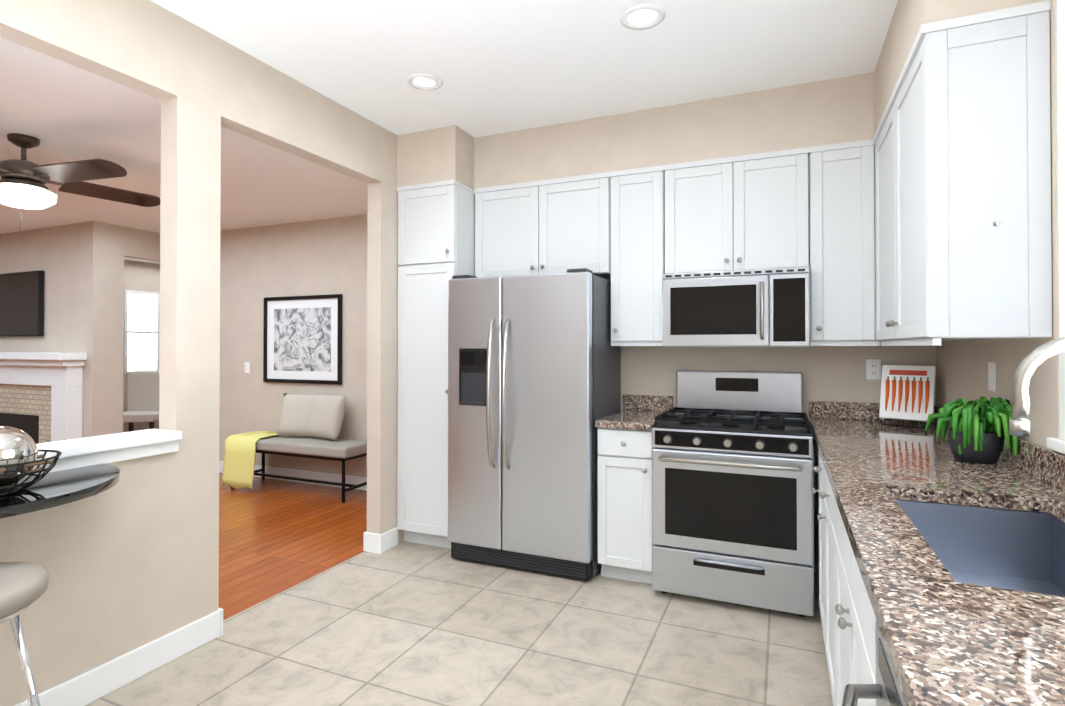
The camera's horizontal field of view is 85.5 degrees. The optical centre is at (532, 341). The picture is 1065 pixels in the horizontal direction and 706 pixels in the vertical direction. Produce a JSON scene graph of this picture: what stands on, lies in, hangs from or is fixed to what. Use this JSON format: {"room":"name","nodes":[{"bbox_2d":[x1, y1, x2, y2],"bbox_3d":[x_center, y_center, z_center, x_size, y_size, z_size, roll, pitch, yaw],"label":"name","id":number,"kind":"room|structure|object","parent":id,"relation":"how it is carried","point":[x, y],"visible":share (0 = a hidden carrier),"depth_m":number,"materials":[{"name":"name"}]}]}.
{"room":"kitchen","nodes":[
{"label":"kitchen","id":0,"kind":"room"},
{"bbox_2d":[0,222,85,437],"bbox_3d":[-5.732,0.059,6.345,2.880,2.680,0.120,0,-1,24],"label":"wall","id":1,"kind":"structure","parent":0,"point":[56,255],"depth_m":5.92,"materials":[{"name":"paint"}]},
{"bbox_2d":[0,270,43,336],"bbox_3d":[-5.652,-0.392,6.218,1.230,0.680,0.048,0,-1,24],"label":"wall-mounted tv","id":2,"kind":"object","parent":1,"relation":"attached to","point":[21,303],"visible":0.98,"depth_m":6.07,"materials":[{"name":"black plastic"}]},
{"bbox_2d":[85,221,159,436],"bbox_3d":[-4.187,0.057,6.136,0.120,2.680,0.970,0,-1,24],"label":"wall","id":3,"kind":"structure","parent":0,"point":[109,247],"depth_m":5.79,"materials":[{"name":"paint"}]},
{"bbox_2d":[123,260,159,432],"bbox_3d":[-5.669,0.081,8.744,0.120,2.680,4.330,0,-1,24],"label":"wall","id":4,"kind":"structure","parent":0,"point":[142,276],"depth_m":8.40,"materials":[{"name":"paint"}]},
{"bbox_2d":[124,290,159,373],"bbox_3d":[-5.755,-0.132,8.472,0.082,1.200,0.500,0,-1,24],"label":"dining room window","id":5,"kind":"structure","parent":4,"relation":"in","point":[142,334],"depth_m":8.51,"materials":[{"name":"white glass"}]},
{"bbox_2d":[0,37,367,263],"bbox_3d":[-5.505,-1.241,5.211,9.210,0.100,10.700,0,-1,24],"label":"ceiling","id":6,"kind":"structure","parent":0,"point":[62,111],"depth_m":3.76,"materials":[{"name":"white paint"}]},
{"bbox_2d":[0,133,159,232],"bbox_3d":[-2.974,-0.917,3.429,1.405,0.580,1.412,0,-1,24],"label":"ceiling fan","id":7,"kind":"object","parent":6,"relation":"hanging from","point":[23,181],"visible":1,"depth_m":3.35,"materials":[{"name":"brown metal"}]},
{"bbox_2d":[0,0,403,705],"bbox_3d":[-1.910,-0.032,1.782,0.110,2.780,7.100,0,-1,24],"label":"wall","id":8,"kind":"structure","parent":0,"point":[130,560],"depth_m":2.52,"materials":[{"name":"paint"}]},
{"bbox_2d":[0,463,119,518],"bbox_3d":[-1.632,0.492,1.743,0.420,0.060,0.840,0,-1,24],"label":"bar","id":9,"kind":"object","parent":8,"relation":"attached to","point":[54,489],"visible":0.98,"depth_m":1.82,"materials":[{"name":"black stone"}]},
{"bbox_2d":[0,426,61,495],"bbox_3d":[-1.641,0.361,1.759,0.317,0.199,0.317,0,-1,24],"label":"decorative bowl","id":10,"kind":"object","parent":9,"relation":"on","point":[19,456],"visible":1,"depth_m":1.75,"materials":[{"name":"black metal"}]},
{"bbox_2d":[25,429,181,476],"bbox_3d":[-1.944,0.422,1.688,0.190,0.090,1.790,0,-1,24],"label":"sill","id":11,"kind":"structure","parent":8,"relation":"attached to","point":[95,450],"depth_m":2.24,"materials":[{"name":"white wood"}]},
{"bbox_2d":[14,608,222,705],"bbox_3d":[-2.357,1.287,0.587,0.014,0.120,4.574,0,-1,24],"label":"baseboard","id":12,"kind":"structure","parent":8,"relation":"attached to","point":[93,684],"depth_m":2.31,"materials":[{"name":"white wood"}]},
{"bbox_2d":[363,527,397,552],"bbox_3d":[-0.857,1.321,4.351,0.018,0.120,1.244,0,-1,24],"label":"baseboard","id":13,"kind":"structure","parent":8,"relation":"attached to","point":[372,541],"depth_m":3.77,"materials":[{"name":"white wood"}]},
{"bbox_2d":[219,472,366,620],"bbox_3d":[-5.505,1.414,5.187,9.210,0.050,10.700,0,-1,24],"label":"floor","id":14,"kind":"structure","parent":0,"point":[276,536],"depth_m":4.09,"materials":[{"name":"brown wood"}]},
{"bbox_2d":[0,352,86,443],"bbox_3d":[-5.505,0.755,5.871,2.170,1.280,0.550,0,-1,24],"label":"fireplace mantel","id":15,"kind":"object","parent":14,"relation":"on","point":[41,397],"visible":0.67,"depth_m":5.77,"materials":[{"name":"white wood"}]},
{"bbox_2d":[123,371,158,431],"bbox_3d":[-4.902,0.897,7.224,0.480,1.020,0.490,0,-1,-11],"label":"dining chair","id":16,"kind":"object","parent":14,"relation":"on","point":[142,396],"visible":0.46,"depth_m":7.37,"materials":[{"name":"beige fabric"}]},
{"bbox_2d":[231,435,366,502],"bbox_3d":[-2.168,1.153,5.378,1.420,0.475,0.410,0,-1,24],"label":"bench","id":17,"kind":"object","parent":14,"relation":"on","point":[343,450],"visible":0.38,"depth_m":5.16,"materials":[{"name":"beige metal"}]},
{"bbox_2d":[222,430,276,488],"bbox_3d":[-2.680,1.131,5.538,0.451,0.480,0.427,0,-1,24],"label":"throw blanket","id":18,"kind":"object","parent":17,"relation":"on","point":[239,460],"visible":0.92,"depth_m":5.36,"materials":[{"name":"yellow fabric"}]},
{"bbox_2d":[277,393,318,436],"bbox_3d":[-2.212,0.701,5.505,0.430,0.394,0.201,0,-1,10],"label":"pillow","id":19,"kind":"object","parent":17,"relation":"on","point":[295,414],"visible":0.85,"depth_m":5.44,"materials":[{"name":"beige fabric"}]},
{"bbox_2d":[310,394,344,440],"bbox_3d":[-1.919,0.700,5.378,0.430,0.400,0.189,0,-1,36],"label":"pillow","id":20,"kind":"object","parent":17,"relation":"on","point":[327,416],"visible":0.96,"depth_m":5.28,"materials":[{"name":"beige fabric"}]},
{"bbox_2d":[219,214,366,477],"bbox_3d":[-2.211,0.053,5.740,3.820,2.680,0.120,0,-1,24],"label":"wall","id":21,"kind":"structure","parent":0,"point":[258,265],"depth_m":5.81,"materials":[{"name":"paint"}]},
{"bbox_2d":[244,362,249,372],"bbox_3d":[-2.970,0.276,5.997,0.074,0.116,0.008,0,-1,24],"label":"light switch","id":22,"kind":"object","parent":21,"relation":"attached to","point":[247,367],"visible":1,"depth_m":5.99,"materials":[{"name":"white plastic"}]},
{"bbox_2d":[219,461,366,490],"bbox_3d":[-2.288,1.333,5.689,3.710,0.120,0.014,0,-1,24],"label":"baseboard","id":23,"kind":"structure","parent":21,"relation":"attached to","point":[355,480],"depth_m":5.63,"materials":[{"name":"white wood"}]},
{"bbox_2d":[263,294,341,384],"bbox_3d":[-2.278,-0.017,5.686,1.000,0.860,0.030,0,-1,24],"label":"framed art","id":24,"kind":"object","parent":21,"relation":"attached to","point":[302,339],"visible":1,"depth_m":5.68,"materials":[{"name":"black"}]},
{"bbox_2d":[397,125,472,188],"bbox_3d":[-0.668,-1.225,3.934,0.460,0.355,0.220,0,-1,24],"label":"soffit","id":25,"kind":"structure","parent":0,"point":[444,153],"depth_m":3.83,"materials":[{"name":"paint"}]},
{"bbox_2d":[85,541,832,705],"bbox_3d":[-0.521,1.374,0.826,3.410,0.050,6.680,0,-1,24],"label":"floor","id":26,"kind":"structure","parent":0,"point":[404,623],"depth_m":2.57,"materials":[{"name":"beige tile"}]},
{"bbox_2d":[0,562,48,705],"bbox_3d":[-1.502,0.996,1.496,0.414,0.722,0.414,0,-1,24],"label":"bar stool","id":27,"kind":"object","parent":26,"relation":"on","point":[23,586],"visible":1,"depth_m":1.54,"materials":[{"name":"beige"}]},
{"bbox_2d":[397,180,474,548],"bbox_3d":[-0.602,0.166,4.071,0.456,2.424,0.610,0,-1,24],"label":"pantry cabinet","id":28,"kind":"object","parent":26,"relation":"on","point":[436,236],"visible":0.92,"depth_m":3.84,"materials":[{"name":"white wood"}]},
{"bbox_2d":[448,268,620,580],"bbox_3d":[0.012,0.482,3.695,0.927,1.787,0.769,0,-1,24],"label":"fridge","id":29,"kind":"object","parent":26,"relation":"on","point":[534,378],"visible":0.94,"depth_m":3.40,"materials":[{"name":"grey metal"}]},
{"bbox_2d":[595,394,672,583],"bbox_3d":[0.631,0.863,3.501,0.329,1.020,0.660,0,-1,24],"label":"base cabinet","id":30,"kind":"object","parent":26,"relation":"on","point":[625,448],"visible":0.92,"depth_m":3.25,"materials":[{"name":"white painted wood"},{"name":"brushed nickel"}]},
{"bbox_2d":[651,370,813,616],"bbox_3d":[1.119,0.776,3.217,0.785,1.190,0.767,0,-1,24],"label":"range","id":31,"kind":"object","parent":26,"relation":"on","point":[732,487],"visible":1,"depth_m":2.95,"materials":[{"name":"silver metal"}]},
{"bbox_2d":[811,429,816,559],"bbox_3d":[1.783,0.928,2.933,0.617,0.880,0.778,0,-1,24],"label":"base cabinet","id":32,"kind":"object","parent":26,"relation":"on","point":[813,490],"depth_m":3.31,"materials":[{"name":"white wood"}]},
{"bbox_2d":[817,449,820,614],"bbox_3d":[1.548,0.923,2.394,0.617,0.880,0.522,0,-1,24],"label":"base cabinet","id":33,"kind":"object","parent":26,"relation":"on","point":[818,450],"depth_m":2.70,"materials":[{"name":"white wood"}]},
{"bbox_2d":[821,461,860,705],"bbox_3d":[1.367,0.920,1.978,0.617,0.880,0.634,0,-1,24],"label":"base cabinet","id":34,"kind":"object","parent":26,"relation":"on","point":[840,583],"depth_m":1.81,"materials":[{"name":"white wood"}]},
{"bbox_2d":[809,417,1064,705],"bbox_3d":[0.977,0.452,1.097,0.627,0.040,4.796,0,-1,24],"label":"countertop","id":35,"kind":"structure","parent":34,"relation":"on","point":[949,642],"depth_m":1.03,"materials":[{"name":"brown stone"}]},
{"bbox_2d":[879,365,935,428],"bbox_3d":[1.990,0.288,3.058,0.262,0.315,0.248,0,-1,24],"label":"cookbook","id":36,"kind":"object","parent":35,"relation":"on","point":[907,392],"visible":1,"depth_m":3.05,"materials":[{"name":"white paper"}]},
{"bbox_2d":[925,396,1017,463],"bbox_3d":[1.607,0.323,2.130,0.241,0.234,0.293,0,-1,24],"label":"potted plant","id":37,"kind":"object","parent":35,"relation":"on","point":[978,430],"visible":0.9,"depth_m":2.06,"materials":[{"name":"green plant"}]},
{"bbox_2d":[896,499,1064,596],"bbox_3d":[1.097,0.572,1.313,0.433,0.191,0.828,0,-1,24],"label":"sink basin","id":38,"kind":"object","parent":35,"relation":"in","point":[1018,550],"visible":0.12,"depth_m":1.64,"materials":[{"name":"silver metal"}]},
{"bbox_2d":[1009,337,1064,435],"bbox_3d":[1.203,0.209,1.243,0.264,0.444,0.102,0,-1,24],"label":"faucet","id":39,"kind":"object","parent":35,"relation":"on","point":[1019,423],"visible":1,"depth_m":1.30,"materials":[{"name":"silver metal"}]},
{"bbox_2d":[861,589,904,705],"bbox_3d":[0.778,0.910,0.631,0.622,0.875,0.625,0,-1,24],"label":"base cabinet","id":40,"kind":"object","parent":26,"relation":"on","point":[879,687],"depth_m":1.00,"materials":[{"name":"white wood"}]},
{"bbox_2d":[150,0,897,137],"bbox_3d":[-0.517,-1.481,0.861,3.410,0.100,6.700,0,-1,24],"label":"ceiling","id":41,"kind":"structure","parent":0,"point":[499,66],"depth_m":2.80,"materials":[{"name":"white paint"}]},
{"bbox_2d":[407,73,442,89],"bbox_3d":[-0.584,-1.405,3.125,0.190,0.009,0.190,0,-1,24],"label":"recessed light","id":42,"kind":"object","parent":41,"relation":"in","point":[422,81],"visible":1,"depth_m":3.12,"materials":[{"name":"white plastic"}]},
{"bbox_2d":[620,4,664,29],"bbox_3d":[0.479,-1.410,2.510,0.190,0.009,0.190,0,-1,24],"label":"recessed light","id":43,"kind":"object","parent":41,"relation":"in","point":[641,16],"visible":1,"depth_m":2.51,"materials":[{"name":"white plastic"}]},
{"bbox_2d":[473,72,872,188],"bbox_3d":[0.695,-1.228,3.658,3.180,0.355,0.360,0,-1,24],"label":"soffit","id":44,"kind":"structure","parent":0,"point":[835,110],"depth_m":3.40,"materials":[{"name":"paint"}]},
{"bbox_2d":[607,279,935,573],"bbox_3d":[0.846,-0.014,3.843,3.300,2.780,0.120,0,-1,24],"label":"wall","id":45,"kind":"structure","parent":0,"point":[834,373],"depth_m":3.45,"materials":[{"name":"paint"}]},
{"bbox_2d":[474,179,549,277],"bbox_3d":[-0.087,-0.734,4.009,0.538,0.625,0.329,0,-1,24],"label":"upper cabinet","id":46,"kind":"object","parent":45,"relation":"attached to","point":[512,221],"depth_m":3.86,"materials":[{"name":"white wood"}]},
{"bbox_2d":[550,172,609,275],"bbox_3d":[0.296,-0.736,3.842,0.538,0.625,0.329,0,-1,24],"label":"upper cabinet","id":47,"kind":"object","parent":45,"relation":"attached to","point":[579,205],"depth_m":3.67,"materials":[{"name":"white wood"}]},
{"bbox_2d":[599,163,677,343],"bbox_3d":[0.698,-0.522,3.665,0.462,1.055,0.329,0,-1,24],"label":"upper cabinet","id":48,"kind":"object","parent":45,"relation":"attached to","point":[643,201],"depth_m":3.51,"materials":[{"name":"white wood"}]},
{"bbox_2d":[678,155,745,272],"bbox_3d":[1.060,-0.725,3.510,0.451,0.653,0.329,0,-1,24],"label":"upper cabinet","id":49,"kind":"object","parent":45,"relation":"attached to","point":[711,192],"depth_m":3.34,"materials":[{"name":"white wood"}]},
{"bbox_2d":[662,267,809,346],"bbox_3d":[1.184,-0.181,3.374,0.781,0.430,0.466,0,-1,24],"label":"microwave","id":50,"kind":"object","parent":49,"relation":"attached to","point":[755,308],"visible":1,"depth_m":3.20,"materials":[{"name":"silver metal"}]},
{"bbox_2d":[746,149,793,269],"bbox_3d":[1.364,-0.726,3.378,0.452,0.653,0.329,0,-1,24],"label":"upper cabinet","id":51,"kind":"object","parent":45,"relation":"attached to","point":[769,175],"depth_m":3.22,"materials":[{"name":"white wood"}]},
{"bbox_2d":[794,136,873,343],"bbox_3d":[1.682,-0.527,3.204,0.393,1.055,0.391,0,-1,24],"label":"upper cabinet","id":52,"kind":"object","parent":45,"relation":"attached to","point":[834,183],"depth_m":3.09,"materials":[{"name":"white wood"}]},
{"bbox_2d":[809,401,910,420],"bbox_3d":[1.927,0.401,3.288,0.632,0.100,0.022,0,-1,24],"label":"backsplash","id":53,"kind":"structure","parent":45,"relation":"attached to","point":[852,411],"depth_m":3.32,"materials":[{"name":"brown stone"}]},
{"bbox_2d":[866,359,880,379],"bbox_3d":[1.948,0.161,3.291,0.074,0.116,0.008,0,-1,24],"label":"outlet","id":54,"kind":"object","parent":45,"relation":"attached to","point":[873,369],"visible":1,"depth_m":3.29,"materials":[{"name":"white plastic"}]},
{"bbox_2d":[873,0,1047,135],"bbox_3d":[1.703,-1.239,2.402,0.330,0.355,1.140,0,-1,24],"label":"soffit","id":55,"kind":"structure","parent":0,"point":[908,17],"depth_m":2.25,"materials":[{"name":"paint"}]},
{"bbox_2d":[936,0,1064,454],"bbox_3d":[1.011,-0.046,0.238,0.120,2.780,6.600,0,-1,24],"label":"wall","id":56,"kind":"structure","parent":0,"point":[961,369],"depth_m":1.97,"materials":[{"name":"paint"}]},
{"bbox_2d":[874,0,1051,343],"bbox_3d":[1.710,-0.534,2.414,0.328,1.055,1.197,0,-1,24],"label":"upper cabinet","id":57,"kind":"object","parent":56,"relation":"attached to","point":[922,217],"depth_m":1.89,"materials":[{"name":"white wood"}]},
{"bbox_2d":[988,362,995,391],"bbox_3d":[1.845,0.143,2.316,0.008,0.116,0.074,0,-1,24],"label":"outlet","id":58,"kind":"object","parent":56,"relation":"attached to","point":[991,376],"visible":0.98,"depth_m":2.30,"materials":[{"name":"white plastic"}]},
{"bbox_2d":[933,405,1064,488],"bbox_3d":[1.254,0.380,0.976,0.022,0.100,4.754,0,-1,24],"label":"backsplash","id":59,"kind":"structure","parent":56,"relation":"attached to","point":[1048,464],"depth_m":1.85,"materials":[{"name":"brown stone"}]},
{"bbox_2d":[1047,0,1064,453],"bbox_3d":[1.331,-0.372,1.026,0.120,1.395,1.655,0,-1,24],"label":"kitchen window","id":60,"kind":"structure","parent":56,"relation":"in","point":[1056,444],"depth_m":1.75,"materials":[{"name":"white"}]}
]}

